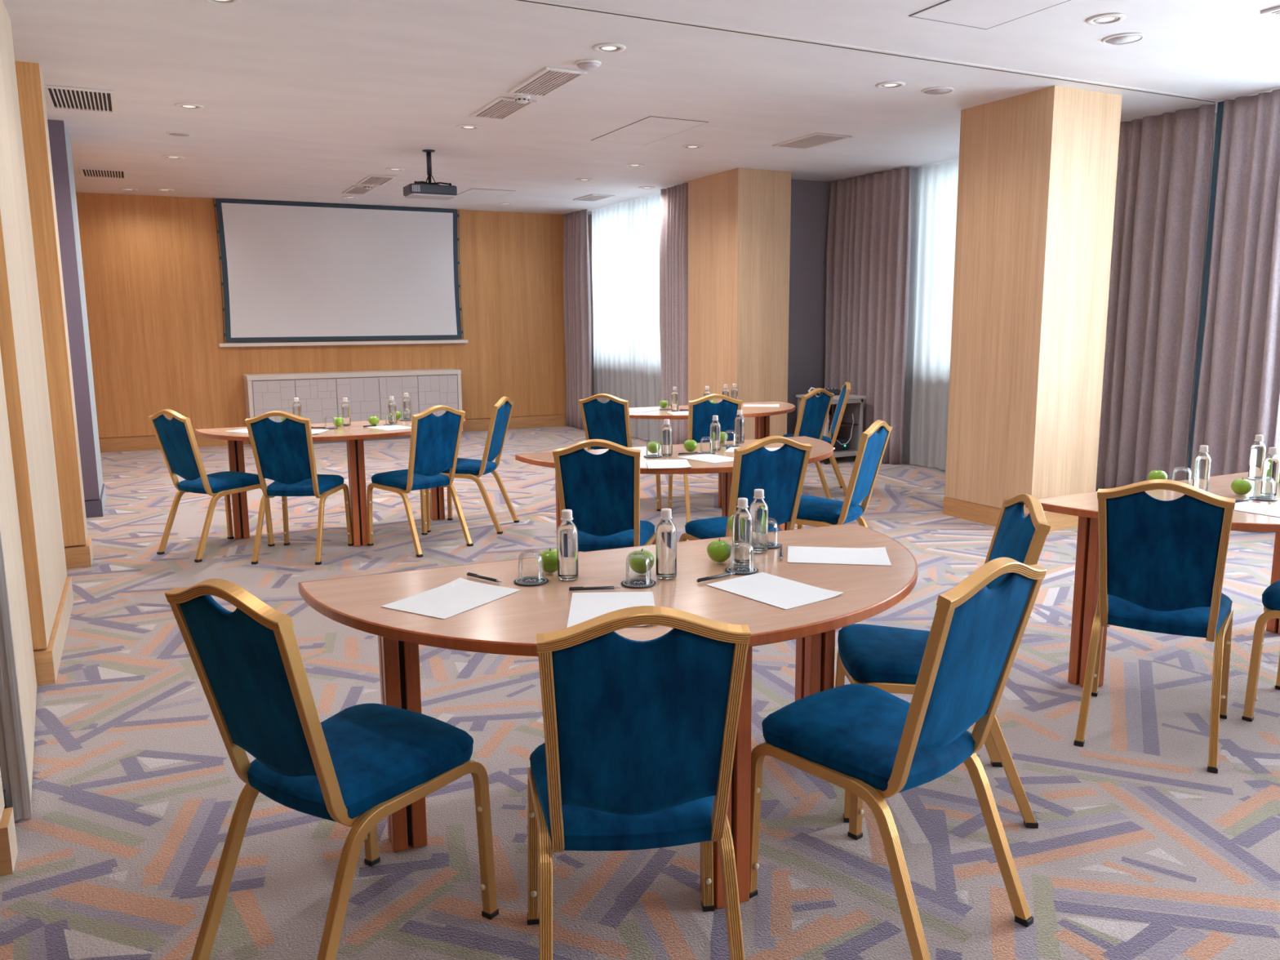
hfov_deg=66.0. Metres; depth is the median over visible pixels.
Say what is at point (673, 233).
curtain
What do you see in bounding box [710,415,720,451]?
water bottle
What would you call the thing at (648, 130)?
access hatch
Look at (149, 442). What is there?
baseboard
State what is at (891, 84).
recessed light
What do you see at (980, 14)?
access hatch
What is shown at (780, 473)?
banquet chair
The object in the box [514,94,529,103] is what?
smoke detector
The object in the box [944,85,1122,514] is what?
column
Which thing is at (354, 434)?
round table
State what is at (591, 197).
ceiling vent
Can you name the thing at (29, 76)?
wall
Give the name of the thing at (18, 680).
curtain
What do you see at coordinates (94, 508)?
baseboard
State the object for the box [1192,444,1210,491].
water bottle
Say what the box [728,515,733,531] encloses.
apple
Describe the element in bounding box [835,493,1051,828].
banquet chair
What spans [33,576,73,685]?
baseboard
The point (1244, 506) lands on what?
paper sheet
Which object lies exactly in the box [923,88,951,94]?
grille
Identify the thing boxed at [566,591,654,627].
paper sheet
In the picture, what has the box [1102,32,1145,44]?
ceiling speaker
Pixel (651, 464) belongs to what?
paper sheet
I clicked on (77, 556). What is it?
baseboard
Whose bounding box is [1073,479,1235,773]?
banquet chair
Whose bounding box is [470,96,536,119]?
ceiling vent
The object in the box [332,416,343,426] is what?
apple
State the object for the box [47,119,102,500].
wall
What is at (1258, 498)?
coaster
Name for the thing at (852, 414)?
cable
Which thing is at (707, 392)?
water bottle
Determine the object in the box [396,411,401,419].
apple
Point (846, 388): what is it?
banquet chair
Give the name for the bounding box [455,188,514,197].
access hatch
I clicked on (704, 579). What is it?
pen
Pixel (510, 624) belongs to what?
round table
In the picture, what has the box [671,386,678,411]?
water bottle
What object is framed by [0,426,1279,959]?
floor
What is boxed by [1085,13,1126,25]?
recessed light
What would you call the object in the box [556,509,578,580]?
water bottle
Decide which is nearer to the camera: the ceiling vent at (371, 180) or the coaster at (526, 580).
the coaster at (526, 580)
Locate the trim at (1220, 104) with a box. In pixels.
[1186,101,1223,479]
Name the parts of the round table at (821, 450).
leg, leg, leg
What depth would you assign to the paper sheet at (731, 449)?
5.42 m
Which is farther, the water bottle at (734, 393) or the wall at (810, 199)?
the wall at (810, 199)
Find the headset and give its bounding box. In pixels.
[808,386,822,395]
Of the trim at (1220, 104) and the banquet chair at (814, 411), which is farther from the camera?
the banquet chair at (814, 411)
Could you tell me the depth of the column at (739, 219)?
9.94 m
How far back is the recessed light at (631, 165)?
9.30 m
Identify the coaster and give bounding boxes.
[324,426,337,429]
[513,576,548,586]
[621,577,656,588]
[643,454,661,457]
[697,451,715,453]
[721,444,738,446]
[724,565,758,574]
[768,541,782,548]
[1248,496,1277,501]
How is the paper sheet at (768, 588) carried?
on the round table at (510, 624)
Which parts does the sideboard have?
cabinet door, cabinet door, cabinet door, cabinet door, cabinet door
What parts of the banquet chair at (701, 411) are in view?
leg, leg, post, backrest, rail, post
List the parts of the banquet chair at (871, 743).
leg, rail, leg, seat, leg, post, backrest, rail, leg, post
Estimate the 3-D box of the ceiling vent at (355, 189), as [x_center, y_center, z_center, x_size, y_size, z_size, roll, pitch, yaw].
[-3.104,-3.203,10.902,0.250,0.014,0.670,-5,10,-26]
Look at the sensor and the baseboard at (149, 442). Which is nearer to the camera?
the sensor
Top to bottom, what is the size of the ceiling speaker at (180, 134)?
0.010 m
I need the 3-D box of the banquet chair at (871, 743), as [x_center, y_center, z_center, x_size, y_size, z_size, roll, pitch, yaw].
[0.610,0.604,2.395,0.464,0.940,0.562,-8,12,-40]
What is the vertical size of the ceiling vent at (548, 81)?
0.014 m
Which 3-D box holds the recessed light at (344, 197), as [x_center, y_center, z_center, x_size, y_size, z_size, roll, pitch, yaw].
[-3.386,-3.304,11.530,0.184,0.008,0.184,-5,10,-26]
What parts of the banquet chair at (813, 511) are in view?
leg, rail, leg, seat, post, leg, backrest, post, rail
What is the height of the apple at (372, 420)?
0.071 m
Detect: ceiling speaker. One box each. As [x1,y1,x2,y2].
[166,131,191,137]
[920,86,954,94]
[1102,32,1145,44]
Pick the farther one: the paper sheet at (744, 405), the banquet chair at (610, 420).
the paper sheet at (744, 405)
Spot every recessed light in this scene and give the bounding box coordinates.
[119,187,137,191]
[155,188,173,191]
[162,155,184,159]
[173,102,204,109]
[202,0,240,4]
[342,195,358,198]
[385,167,404,171]
[456,124,480,129]
[498,202,513,204]
[575,177,593,181]
[591,42,626,53]
[625,163,644,167]
[639,186,655,189]
[681,144,703,149]
[875,80,905,88]
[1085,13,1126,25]
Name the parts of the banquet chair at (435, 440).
leg, rail, leg, seat, post, leg, backrest, rail, post, leg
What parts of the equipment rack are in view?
panel, panel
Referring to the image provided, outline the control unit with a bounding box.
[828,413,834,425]
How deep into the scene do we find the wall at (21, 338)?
4.20 m
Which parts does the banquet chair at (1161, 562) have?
leg, rail, leg, post, backrest, rail, seat, leg, post, rail, leg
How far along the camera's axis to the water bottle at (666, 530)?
2.69 m
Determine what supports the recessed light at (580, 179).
in the ceiling
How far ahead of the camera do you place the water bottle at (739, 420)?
5.69 m
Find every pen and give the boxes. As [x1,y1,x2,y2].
[311,426,326,428]
[466,572,502,582]
[568,586,620,591]
[678,451,700,454]
[697,572,734,582]
[779,547,782,559]
[1235,497,1256,502]
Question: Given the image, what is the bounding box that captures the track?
[500,0,1219,103]
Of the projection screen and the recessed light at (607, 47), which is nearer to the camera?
the recessed light at (607, 47)
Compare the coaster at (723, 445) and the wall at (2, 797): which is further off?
the coaster at (723, 445)
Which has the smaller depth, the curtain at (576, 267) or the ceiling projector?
the ceiling projector
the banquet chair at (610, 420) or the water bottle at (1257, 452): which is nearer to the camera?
the water bottle at (1257, 452)
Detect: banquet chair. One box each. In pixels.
[148,408,275,562]
[164,577,498,959]
[244,410,353,564]
[366,404,473,557]
[425,396,519,533]
[527,605,751,959]
[552,439,655,551]
[578,393,661,511]
[667,393,742,524]
[679,435,812,542]
[749,557,1047,959]
[782,382,850,495]
[793,387,834,499]
[795,419,892,528]
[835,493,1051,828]
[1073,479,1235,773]
[1241,579,1279,721]
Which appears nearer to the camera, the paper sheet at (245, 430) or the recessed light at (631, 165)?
the paper sheet at (245, 430)
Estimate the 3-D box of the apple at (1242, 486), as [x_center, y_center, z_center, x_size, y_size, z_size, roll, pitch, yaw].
[2.393,0.024,3.922,0.073,0.071,0.073,0,9,2]
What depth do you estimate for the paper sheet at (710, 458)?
5.09 m
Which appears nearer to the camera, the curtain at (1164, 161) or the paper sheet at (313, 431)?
the paper sheet at (313, 431)
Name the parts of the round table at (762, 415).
leg, leg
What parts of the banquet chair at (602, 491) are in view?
post, rail, backrest, seat, post, rail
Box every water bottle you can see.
[292,397,302,417]
[341,397,351,426]
[387,395,396,423]
[402,392,411,419]
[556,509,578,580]
[655,508,676,579]
[661,418,672,456]
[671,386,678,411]
[703,386,711,402]
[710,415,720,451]
[722,384,728,399]
[730,383,737,399]
[732,497,752,564]
[734,409,744,443]
[749,488,768,552]
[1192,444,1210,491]
[1248,435,1266,479]
[1260,447,1279,496]
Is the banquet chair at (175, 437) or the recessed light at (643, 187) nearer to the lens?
the banquet chair at (175, 437)
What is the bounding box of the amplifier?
[831,435,848,451]
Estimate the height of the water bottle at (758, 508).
0.193 m
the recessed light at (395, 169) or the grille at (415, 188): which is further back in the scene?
the recessed light at (395, 169)
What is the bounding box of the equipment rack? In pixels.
[795,394,866,464]
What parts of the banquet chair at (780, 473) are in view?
leg, rail, seat, post, backrest, rail, post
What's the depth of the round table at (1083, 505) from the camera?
3.89 m
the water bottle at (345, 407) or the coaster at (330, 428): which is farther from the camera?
the water bottle at (345, 407)
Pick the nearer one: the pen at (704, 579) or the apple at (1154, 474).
the pen at (704, 579)
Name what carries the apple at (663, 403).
on the round table at (762, 415)
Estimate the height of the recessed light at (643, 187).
0.008 m
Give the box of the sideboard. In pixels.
[243,368,462,444]
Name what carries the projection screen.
attached to the wall at (152, 270)
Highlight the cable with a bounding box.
[836,413,853,444]
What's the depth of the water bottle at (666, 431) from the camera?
5.17 m
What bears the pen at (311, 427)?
on the round table at (354, 434)
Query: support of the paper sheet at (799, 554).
on the round table at (510, 624)
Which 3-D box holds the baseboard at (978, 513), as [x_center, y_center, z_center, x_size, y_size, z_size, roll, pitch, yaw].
[2.758,0.223,7.217,0.642,0.136,0.816,-5,10,-26]
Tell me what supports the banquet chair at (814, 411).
on the floor
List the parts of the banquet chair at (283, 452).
leg, post, rail, backrest, leg, seat, post, leg, rail, leg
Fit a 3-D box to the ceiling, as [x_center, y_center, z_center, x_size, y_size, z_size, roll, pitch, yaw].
[-1.461,-2.168,4.016,13.300,0.100,17.400,-5,10,-26]
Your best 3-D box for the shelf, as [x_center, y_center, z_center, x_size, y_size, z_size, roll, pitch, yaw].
[1.970,-0.584,10.285,0.444,0.010,0.420,-5,10,-26]
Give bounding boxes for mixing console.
[815,387,840,395]
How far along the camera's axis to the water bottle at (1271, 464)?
3.88 m
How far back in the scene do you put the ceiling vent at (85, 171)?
9.55 m
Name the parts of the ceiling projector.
ceiling plate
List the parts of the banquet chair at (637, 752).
leg, rail, leg, post, seat, backrest, rail, leg, post, leg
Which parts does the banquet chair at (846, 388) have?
seat, leg, post, leg, backrest, post, rail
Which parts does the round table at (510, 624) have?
leg, leg, leg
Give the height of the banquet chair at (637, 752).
0.940 m
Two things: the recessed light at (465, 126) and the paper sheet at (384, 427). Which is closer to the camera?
the paper sheet at (384, 427)
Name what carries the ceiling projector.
hanging from the ceiling
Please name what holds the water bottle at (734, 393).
on the round table at (762, 415)
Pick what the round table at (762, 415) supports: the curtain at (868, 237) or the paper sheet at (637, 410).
the paper sheet at (637, 410)
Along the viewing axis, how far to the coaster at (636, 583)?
2.66 m
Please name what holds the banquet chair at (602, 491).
on the floor
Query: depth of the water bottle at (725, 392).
7.98 m
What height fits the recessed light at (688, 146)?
0.008 m
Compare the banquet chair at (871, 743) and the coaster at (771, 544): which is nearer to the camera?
the banquet chair at (871, 743)
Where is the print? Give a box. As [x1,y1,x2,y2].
[622,578,653,586]
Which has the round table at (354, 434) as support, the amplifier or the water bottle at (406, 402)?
the water bottle at (406, 402)
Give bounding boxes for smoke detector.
[362,184,373,189]
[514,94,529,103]
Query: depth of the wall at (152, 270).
11.82 m
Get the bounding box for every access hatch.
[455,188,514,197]
[591,115,708,145]
[908,0,1070,29]
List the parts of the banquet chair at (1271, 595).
seat frame, seat, leg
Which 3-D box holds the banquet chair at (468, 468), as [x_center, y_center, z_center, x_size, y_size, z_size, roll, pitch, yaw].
[-1.201,-0.127,7.027,0.562,0.940,0.464,1,9,10]
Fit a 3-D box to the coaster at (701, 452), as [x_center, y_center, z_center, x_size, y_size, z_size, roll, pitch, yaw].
[0.357,-0.146,5.298,0.095,0.004,0.095,0,9,4]
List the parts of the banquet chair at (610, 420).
post, rail, backrest, post, leg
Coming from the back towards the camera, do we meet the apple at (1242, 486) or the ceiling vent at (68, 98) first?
the ceiling vent at (68, 98)
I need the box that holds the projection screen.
[213,198,467,346]
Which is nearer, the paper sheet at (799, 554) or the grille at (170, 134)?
the paper sheet at (799, 554)
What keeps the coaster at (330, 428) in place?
on the round table at (354, 434)
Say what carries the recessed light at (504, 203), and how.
in the ceiling
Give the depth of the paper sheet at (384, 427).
6.71 m
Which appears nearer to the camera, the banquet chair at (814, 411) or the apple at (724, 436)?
the apple at (724, 436)
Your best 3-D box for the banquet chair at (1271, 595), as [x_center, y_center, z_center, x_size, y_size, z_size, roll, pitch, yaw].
[2.552,0.414,3.490,0.464,0.940,0.562,-9,13,-43]
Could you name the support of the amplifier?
in the equipment rack
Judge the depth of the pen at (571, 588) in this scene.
2.59 m
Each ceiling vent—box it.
[44,84,116,113]
[78,167,127,179]
[342,185,377,195]
[356,174,396,186]
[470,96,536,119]
[507,66,587,97]
[573,194,614,201]
[772,132,852,149]
[1260,5,1279,17]
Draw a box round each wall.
[0,0,66,649]
[0,768,4,822]
[14,61,88,546]
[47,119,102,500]
[75,191,565,439]
[587,214,593,395]
[786,179,830,434]
[1185,112,1279,479]
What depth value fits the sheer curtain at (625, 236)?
12.28 m
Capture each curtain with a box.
[0,347,36,821]
[563,208,591,429]
[591,193,661,444]
[659,182,688,445]
[824,166,911,464]
[902,159,959,470]
[1095,103,1215,491]
[1190,88,1279,479]
[1277,435,1279,459]
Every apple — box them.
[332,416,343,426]
[368,416,379,425]
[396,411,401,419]
[537,547,557,573]
[628,548,654,573]
[646,440,660,453]
[658,399,667,408]
[684,438,697,451]
[706,537,732,562]
[720,431,728,443]
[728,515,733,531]
[1147,468,1167,479]
[1231,476,1252,495]
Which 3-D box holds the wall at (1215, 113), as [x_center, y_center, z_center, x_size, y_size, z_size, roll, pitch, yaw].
[5.343,-0.888,5.260,0.150,2.915,13.100,-5,10,-26]
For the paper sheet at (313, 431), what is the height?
0.007 m
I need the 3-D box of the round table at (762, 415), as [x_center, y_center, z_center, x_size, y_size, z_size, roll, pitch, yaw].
[0.563,-0.195,7.974,1.846,0.749,0.927,-4,10,-23]
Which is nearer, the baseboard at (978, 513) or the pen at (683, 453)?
the pen at (683, 453)
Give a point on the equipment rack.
(855, 404)
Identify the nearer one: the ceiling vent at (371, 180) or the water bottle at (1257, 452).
the water bottle at (1257, 452)
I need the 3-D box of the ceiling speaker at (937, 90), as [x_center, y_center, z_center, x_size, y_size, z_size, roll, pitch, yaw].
[1.923,-2.514,6.375,0.208,0.010,0.208,-5,10,-26]
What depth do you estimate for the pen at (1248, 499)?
3.79 m
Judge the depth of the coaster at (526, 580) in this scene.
2.69 m
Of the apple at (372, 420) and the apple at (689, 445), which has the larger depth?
the apple at (372, 420)
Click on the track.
(546, 3)
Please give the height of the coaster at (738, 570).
0.004 m
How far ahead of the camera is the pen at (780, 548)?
2.96 m
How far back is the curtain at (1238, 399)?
6.69 m
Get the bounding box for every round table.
[195,417,465,546]
[297,523,917,909]
[515,435,833,552]
[628,401,795,507]
[1025,471,1279,687]
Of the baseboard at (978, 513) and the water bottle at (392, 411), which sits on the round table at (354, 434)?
the water bottle at (392, 411)
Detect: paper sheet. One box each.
[226,428,248,432]
[311,429,328,434]
[367,425,411,430]
[381,577,520,618]
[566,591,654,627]
[629,407,658,412]
[645,459,691,468]
[666,411,688,415]
[678,453,733,463]
[706,572,843,609]
[724,447,780,452]
[742,404,779,406]
[786,546,891,565]
[1233,501,1279,517]
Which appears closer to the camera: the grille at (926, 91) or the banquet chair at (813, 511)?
the banquet chair at (813, 511)
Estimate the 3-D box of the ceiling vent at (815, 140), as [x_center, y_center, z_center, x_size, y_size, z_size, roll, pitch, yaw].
[1.410,-2.789,8.122,0.350,0.014,0.620,-5,10,-26]
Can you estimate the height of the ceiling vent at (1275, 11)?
0.014 m
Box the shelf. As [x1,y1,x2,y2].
[828,422,857,426]
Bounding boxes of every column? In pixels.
[688,168,791,439]
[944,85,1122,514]
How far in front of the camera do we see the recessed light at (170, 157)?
8.68 m
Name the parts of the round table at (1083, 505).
leg, leg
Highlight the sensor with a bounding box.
[574,59,601,71]
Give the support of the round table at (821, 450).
on the floor
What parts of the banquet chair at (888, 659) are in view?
leg, seat frame, leg, seat, rail, leg, post, backrest, leg, rail, post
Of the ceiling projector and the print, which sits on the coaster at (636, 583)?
the print
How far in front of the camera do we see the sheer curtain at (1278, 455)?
6.72 m
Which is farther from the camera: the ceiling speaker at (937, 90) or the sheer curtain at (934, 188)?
the sheer curtain at (934, 188)
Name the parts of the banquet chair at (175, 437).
post, rail, leg, backrest, post, leg, seat, leg, rail, leg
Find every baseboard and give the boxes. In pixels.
[0,807,17,876]
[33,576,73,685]
[64,537,93,568]
[84,483,106,517]
[98,413,569,453]
[942,497,1078,531]
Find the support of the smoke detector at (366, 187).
attached to the ceiling
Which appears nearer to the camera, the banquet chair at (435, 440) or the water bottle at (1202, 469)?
the water bottle at (1202, 469)
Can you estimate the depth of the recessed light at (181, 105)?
6.66 m
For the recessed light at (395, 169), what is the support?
in the ceiling
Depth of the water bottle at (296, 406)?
6.88 m
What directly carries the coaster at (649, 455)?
on the round table at (821, 450)
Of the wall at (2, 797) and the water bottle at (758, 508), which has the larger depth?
the water bottle at (758, 508)
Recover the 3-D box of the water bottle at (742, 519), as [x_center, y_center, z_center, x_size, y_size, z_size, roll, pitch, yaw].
[0.297,0.148,2.866,0.058,0.193,0.058,2,9,15]
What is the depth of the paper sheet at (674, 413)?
7.58 m
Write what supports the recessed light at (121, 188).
in the ceiling
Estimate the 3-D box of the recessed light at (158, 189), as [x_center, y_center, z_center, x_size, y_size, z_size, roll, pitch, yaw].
[-5.199,-3.173,10.793,0.184,0.008,0.184,-5,10,-26]
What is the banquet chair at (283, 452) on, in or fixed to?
on the floor
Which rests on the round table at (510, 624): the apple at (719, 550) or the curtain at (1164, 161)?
the apple at (719, 550)
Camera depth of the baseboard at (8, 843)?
2.64 m
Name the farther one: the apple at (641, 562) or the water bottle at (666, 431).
the water bottle at (666, 431)
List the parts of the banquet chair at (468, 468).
leg, leg, rail, seat, post, leg, backrest, rail, post, leg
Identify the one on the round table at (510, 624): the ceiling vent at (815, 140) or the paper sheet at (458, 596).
the paper sheet at (458, 596)
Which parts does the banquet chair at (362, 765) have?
post, leg, rail, backrest, post, leg, seat, leg, rail, leg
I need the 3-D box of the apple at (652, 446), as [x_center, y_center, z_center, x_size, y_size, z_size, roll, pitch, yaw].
[0.073,-0.179,5.289,0.073,0.071,0.073,8,13,44]
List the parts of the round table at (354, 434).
leg, leg, leg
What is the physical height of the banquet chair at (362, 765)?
0.940 m
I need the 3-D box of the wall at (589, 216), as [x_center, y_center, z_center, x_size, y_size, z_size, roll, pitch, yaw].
[0.141,-1.998,12.405,0.150,2.915,3.540,-5,10,-26]
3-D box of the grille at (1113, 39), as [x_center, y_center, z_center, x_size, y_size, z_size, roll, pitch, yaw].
[2.558,-2.335,5.219,0.176,0.005,0.176,-5,10,-26]
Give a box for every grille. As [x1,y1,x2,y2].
[168,133,188,136]
[412,184,420,191]
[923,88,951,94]
[1105,35,1142,44]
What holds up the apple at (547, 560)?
on the round table at (510, 624)
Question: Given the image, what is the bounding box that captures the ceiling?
[2,0,1279,215]
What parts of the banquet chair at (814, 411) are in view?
post, backrest, rail, leg, post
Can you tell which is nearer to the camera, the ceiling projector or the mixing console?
the ceiling projector
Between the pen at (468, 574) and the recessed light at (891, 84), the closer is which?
the pen at (468, 574)
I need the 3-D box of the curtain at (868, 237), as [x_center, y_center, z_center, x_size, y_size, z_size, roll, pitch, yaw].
[2.328,-1.668,10.233,0.149,2.897,1.204,-5,10,-26]
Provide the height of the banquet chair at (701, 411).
0.940 m
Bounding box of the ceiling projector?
[403,149,457,199]
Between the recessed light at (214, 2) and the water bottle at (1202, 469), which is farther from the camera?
the recessed light at (214, 2)

